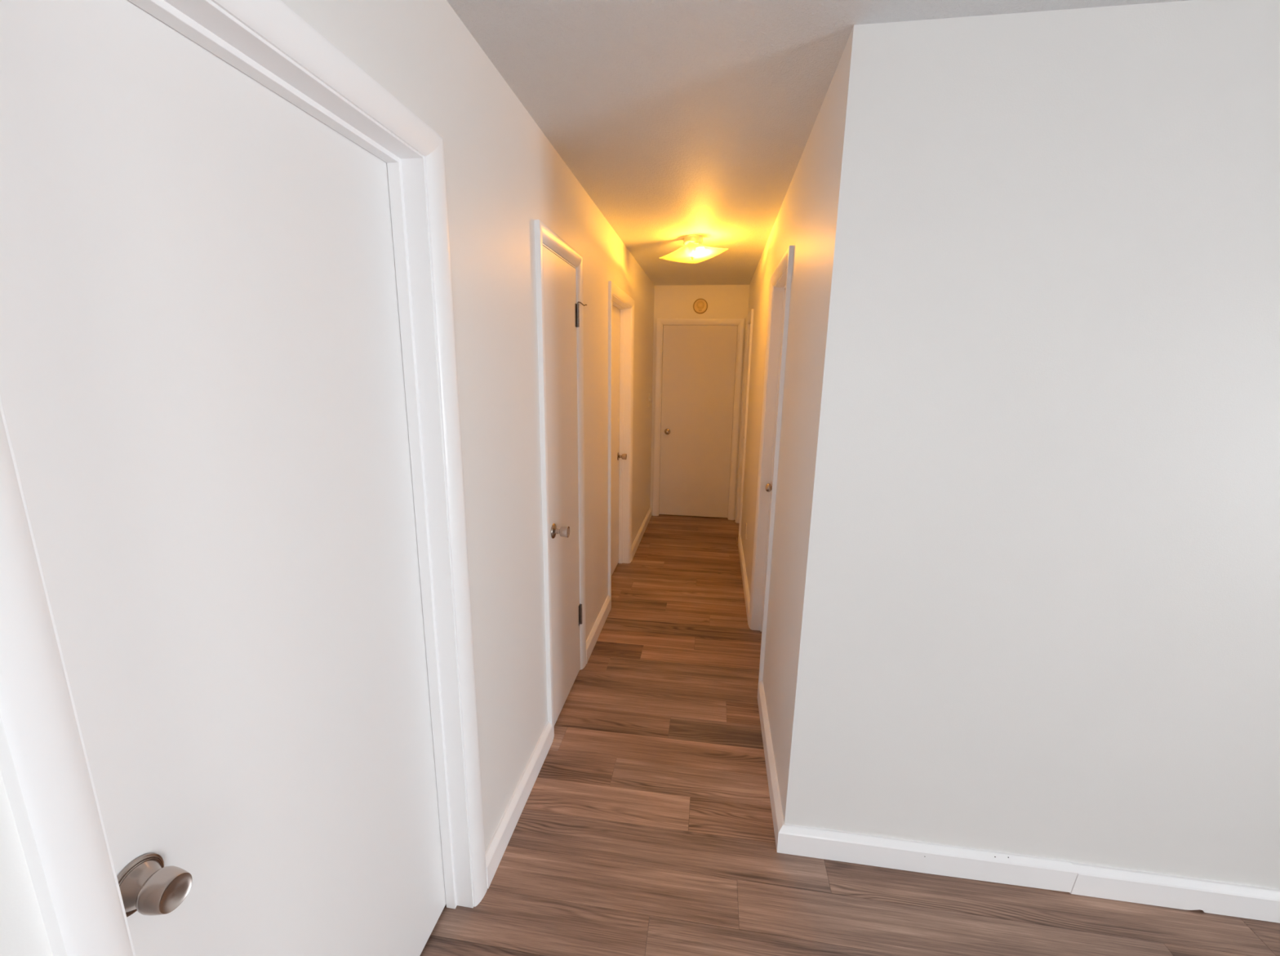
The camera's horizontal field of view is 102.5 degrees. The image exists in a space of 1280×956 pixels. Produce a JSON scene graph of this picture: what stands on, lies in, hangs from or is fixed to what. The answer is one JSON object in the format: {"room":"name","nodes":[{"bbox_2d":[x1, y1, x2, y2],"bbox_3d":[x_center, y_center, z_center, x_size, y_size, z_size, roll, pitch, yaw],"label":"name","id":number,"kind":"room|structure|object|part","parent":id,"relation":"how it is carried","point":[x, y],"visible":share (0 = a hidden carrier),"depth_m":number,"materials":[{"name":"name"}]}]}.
{"room":"home hallway","nodes":[
{"label":"home hallway","id":0,"kind":"room"},
{"bbox_2d":[0,0,654,955],"bbox_3d":[-0.570,0.142,1.159,0.116,2.440,9.225,3,12,8],"label":"wall","id":1,"kind":"structure","parent":0,"point":[504,175],"depth_m":1.61,"materials":[{"name":"paint"}]},
{"bbox_2d":[0,0,445,955],"bbox_3d":[-0.613,0.373,0.976,0.100,2.040,0.770,3,12,8],"label":"door","id":2,"kind":"structure","parent":1,"relation":"in","point":[202,394],"depth_m":0.78,"materials":[{"name":"white paint"}]},
{"bbox_3d":[-0.631,0.545,0.679,0.040,0.051,0.051,3,12,8],"label":"knob","id":3,"kind":"part","parent":2,"relation":"part of","materials":[{"name":"silver metal"}]},
{"bbox_2d":[0,0,487,955],"bbox_3d":[-0.595,0.347,0.968,0.135,2.117,0.904,3,12,8],"label":"door frame","id":4,"kind":"structure","parent":1,"relation":"attached to","point":[46,771],"depth_m":0.85,"materials":[{"name":"white paint"}]},
{"bbox_3d":[-0.598,0.435,0.551,0.019,2.117,0.059,3,12,8],"label":"casing","id":5,"kind":"part","parent":4,"relation":"part of","materials":[{"name":"white paint"}]},
{"bbox_3d":[-0.523,-0.657,0.746,0.019,0.059,0.904,3,12,8],"label":"head casing","id":6,"kind":"part","parent":4,"relation":"part of","materials":[{"name":"white paint"}]},
{"bbox_3d":[-0.478,0.263,1.369,0.019,2.117,0.059,3,12,8],"label":"casing","id":7,"kind":"part","parent":4,"relation":"part of","materials":[{"name":"white paint"}]},
{"bbox_2d":[484,720,552,888],"bbox_3d":[-0.440,1.176,1.927,0.021,0.099,0.661,3,12,8],"label":"baseboard","id":8,"kind":"structure","parent":1,"relation":"attached to","point":[498,844],"depth_m":1.85,"materials":[{"name":"white paint"}]},
{"bbox_2d":[534,219,586,739],"bbox_3d":[-0.393,0.057,2.343,0.135,2.117,0.614,3,12,8],"label":"door frame","id":9,"kind":"structure","parent":1,"relation":"attached to","point":[544,236],"depth_m":2.16,"materials":[{"name":"white paint"}]},
{"bbox_3d":[-0.375,0.116,2.066,0.019,2.117,0.059,3,12,8],"label":"casing","id":10,"kind":"part","parent":9,"relation":"part of","materials":[{"name":"white paint"}]},
{"bbox_3d":[-0.321,-0.947,2.120,0.019,0.059,0.614,3,12,8],"label":"head casing","id":11,"kind":"part","parent":9,"relation":"part of","materials":[{"name":"white paint"}]},
{"bbox_3d":[-0.296,0.002,2.604,0.019,2.117,0.059,3,12,8],"label":"casing","id":12,"kind":"part","parent":9,"relation":"part of","materials":[{"name":"white paint"}]},
{"bbox_2d":[542,245,586,724],"bbox_3d":[-0.324,0.082,2.364,0.102,2.040,0.532,3,12,8],"label":"door","id":13,"kind":"structure","parent":1,"relation":"in","point":[562,320],"depth_m":2.30,"materials":[{"name":"white paint"}]},
{"bbox_3d":[-0.327,0.228,2.186,0.048,0.048,0.048,3,12,8],"label":"knob","id":14,"kind":"part","parent":13,"relation":"part of","materials":[{"name":"silver metal"}]},
{"bbox_2d":[586,595,610,663],"bbox_3d":[-0.256,0.913,3.171,0.021,0.099,0.679,3,12,8],"label":"baseboard","id":15,"kind":"structure","parent":1,"relation":"attached to","point":[591,641],"depth_m":3.12,"materials":[{"name":"white paint"}]},
{"bbox_2d":[611,305,626,575],"bbox_3d":[-0.204,-0.211,3.744,0.102,2.040,0.772,3,12,8],"label":"door","id":16,"kind":"structure","parent":1,"relation":"in","point":[615,455],"depth_m":3.95,"materials":[{"name":"white paint"}]},
{"bbox_3d":[-0.132,-0.169,4.079,0.048,0.048,0.048,3,12,8],"label":"knob","id":17,"kind":"part","parent":16,"relation":"part of","materials":[{"name":"silver metal"}]},
{"bbox_2d":[608,280,634,608],"bbox_3d":[-0.188,-0.237,3.736,0.135,2.117,0.905,3,12,8],"label":"door frame","id":18,"kind":"structure","parent":1,"relation":"attached to","point":[617,298],"depth_m":4.01,"materials":[{"name":"white paint"}]},
{"bbox_3d":[-0.191,-0.148,3.318,0.019,2.117,0.059,3,12,8],"label":"casing","id":19,"kind":"part","parent":18,"relation":"part of","materials":[{"name":"white paint"}]},
{"bbox_3d":[-0.115,-1.241,3.514,0.019,0.059,0.905,3,12,8],"label":"head casing","id":20,"kind":"part","parent":18,"relation":"part of","materials":[{"name":"white paint"}]},
{"bbox_3d":[-0.070,-0.321,4.138,0.019,2.117,0.059,3,12,8],"label":"casing","id":21,"kind":"part","parent":18,"relation":"part of","materials":[{"name":"white paint"}]},
{"bbox_2d":[631,506,652,559],"bbox_3d":[0.022,0.514,5.062,0.021,0.099,1.416,3,12,8],"label":"baseboard","id":22,"kind":"structure","parent":1,"relation":"attached to","point":[638,537],"depth_m":4.93,"materials":[{"name":"white paint"}]},
{"bbox_2d":[649,284,749,519],"bbox_3d":[0.611,-0.766,5.497,0.957,2.440,0.116,3,12,8],"label":"wall","id":23,"kind":"structure","parent":0,"point":[723,301],"depth_m":5.24,"materials":[{"name":"paint"}]},
{"bbox_2d":[658,324,737,517],"bbox_3d":[0.603,-0.572,5.490,0.761,2.041,0.098,3,12,8],"label":"door","id":24,"kind":"structure","parent":23,"relation":"in","point":[699,366],"depth_m":5.49,"materials":[{"name":"white paint"}]},
{"bbox_2d":[653,318,744,519],"bbox_3d":[0.609,-0.606,5.521,0.892,2.117,0.135,3,12,8],"label":"door frame","id":25,"kind":"structure","parent":23,"relation":"attached to","point":[660,322],"depth_m":5.40,"materials":[{"name":"white paint"}]},
{"bbox_3d":[0.188,-0.612,5.522,0.059,2.117,0.019,3,12,8],"label":"casing","id":26,"kind":"part","parent":25,"relation":"part of","materials":[{"name":"white paint"}]},
{"bbox_3d":[0.615,-1.601,5.250,0.892,0.059,0.019,3,12,8],"label":"head casing","id":27,"kind":"part","parent":25,"relation":"part of","materials":[{"name":"white paint"}]},
{"bbox_3d":[1.013,-0.576,5.408,0.059,2.117,0.019,3,12,8],"label":"casing","id":28,"kind":"part","parent":25,"relation":"part of","materials":[{"name":"white paint"}]},
{"bbox_2d":[693,298,707,313],"bbox_3d":[0.613,-1.744,5.212,0.147,0.147,0.035,3,12,8],"label":"smoke detector","id":29,"kind":"object","parent":23,"relation":"attached to","point":[700,305],"visible":1,"depth_m":5.21,"materials":[{"name":"plastic"}]},
{"bbox_2d":[740,26,853,821],"bbox_3d":[0.858,-0.335,3.494,0.116,2.440,4.102,3,12,8],"label":"wall","id":30,"kind":"structure","parent":0,"point":[806,220],"depth_m":1.86,"materials":[{"name":"paint"}]},
{"bbox_2d":[737,534,750,624],"bbox_3d":[0.819,0.740,4.058,0.021,0.099,1.561,3,12,8],"label":"baseboard","id":31,"kind":"structure","parent":30,"relation":"attached to","point":[746,591],"depth_m":3.88,"materials":[{"name":"white paint"}]},
{"bbox_2d":[735,309,753,535],"bbox_3d":[1.059,-0.483,4.972,0.135,2.117,0.777,3,12,8],"label":"door frame","id":32,"kind":"structure","parent":30,"relation":"attached to","point":[748,330],"depth_m":5.17,"materials":[{"name":"white paint"}]},
{"bbox_3d":[1.053,-0.559,5.328,0.019,2.117,0.059,3,12,8],"label":"casing","id":33,"kind":"part","parent":32,"relation":"part of","materials":[{"name":"white paint"}]},
{"bbox_3d":[1.016,-1.492,4.766,0.019,0.059,0.777,3,12,8],"label":"head casing","id":34,"kind":"part","parent":32,"relation":"part of","materials":[{"name":"white paint"}]},
{"bbox_2d":[745,522,746,538],"bbox_3d":[0.843,0.421,4.085,0.009,0.115,0.070,3,12,8],"label":"wall outlet","id":35,"kind":"object","parent":30,"relation":"attached to","point":[746,522],"visible":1,"depth_m":4.06,"materials":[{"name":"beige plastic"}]},
{"bbox_2d":[765,483,772,492],"bbox_3d":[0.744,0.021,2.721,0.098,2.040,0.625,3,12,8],"label":"door knob","id":36,"kind":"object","parent":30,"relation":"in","point":[768,486],"depth_m":2.97,"materials":[{"name":"silver metal"}]},
{"bbox_2d":[748,245,793,682],"bbox_3d":[0.727,-0.007,2.717,0.135,2.117,0.758,3,12,8],"label":"door frame","id":37,"kind":"structure","parent":30,"relation":"attached to","point":[780,279],"depth_m":2.92,"materials":[{"name":"white paint"}]},
{"bbox_3d":[0.719,-0.081,3.064,0.019,2.117,0.059,3,12,8],"label":"casing","id":38,"kind":"part","parent":37,"relation":"part of","materials":[{"name":"white paint"}]},
{"bbox_3d":[0.684,-1.016,2.511,0.019,0.059,0.758,3,12,8],"label":"head casing","id":39,"kind":"part","parent":37,"relation":"part of","materials":[{"name":"white paint"}]},
{"bbox_2d":[757,680,784,851],"bbox_3d":[0.539,1.142,2.154,0.021,0.099,0.855,3,12,8],"label":"baseboard","id":40,"kind":"structure","parent":30,"relation":"attached to","point":[774,790],"depth_m":2.04,"materials":[{"name":"white paint"}]},
{"bbox_2d":[446,0,1191,285],"bbox_3d":[1.959,-1.117,1.025,7.100,0.150,10.400,3,12,8],"label":"ceiling","id":41,"kind":"structure","parent":0,"point":[677,119],"depth_m":1.57,"materials":[{"name":"paint"}]},
{"bbox_2d":[659,234,728,263],"bbox_3d":[0.345,-1.482,3.318,0.316,0.138,0.316,-7,14,-33],"label":"ceiling light","id":42,"kind":"object","parent":41,"relation":"attached to","point":[693,251],"visible":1,"depth_m":3.28,"materials":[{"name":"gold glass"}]},
{"bbox_2d":[419,514,1279,955],"bbox_3d":[1.923,1.372,1.555,7.100,0.060,10.200,3,12,8],"label":"floor","id":43,"kind":"structure","parent":0,"point":[644,827],"depth_m":1.71,"materials":[{"name":"brown wood"}]},
{"bbox_2d":[784,0,1279,888],"bbox_3d":[2.941,0.176,1.237,4.901,2.440,0.116,3,12,8],"label":"wall","id":44,"kind":"structure","parent":0,"point":[1041,614],"depth_m":1.39,"materials":[{"name":"paint"}]},
{"bbox_2d":[777,823,1279,922],"bbox_3d":[2.904,1.333,1.415,4.921,0.100,0.022,3,12,8],"label":"baseboard","id":45,"kind":"structure","parent":44,"relation":"attached to","point":[1049,873],"depth_m":1.63,"materials":[{"name":"white paint"}]}
]}

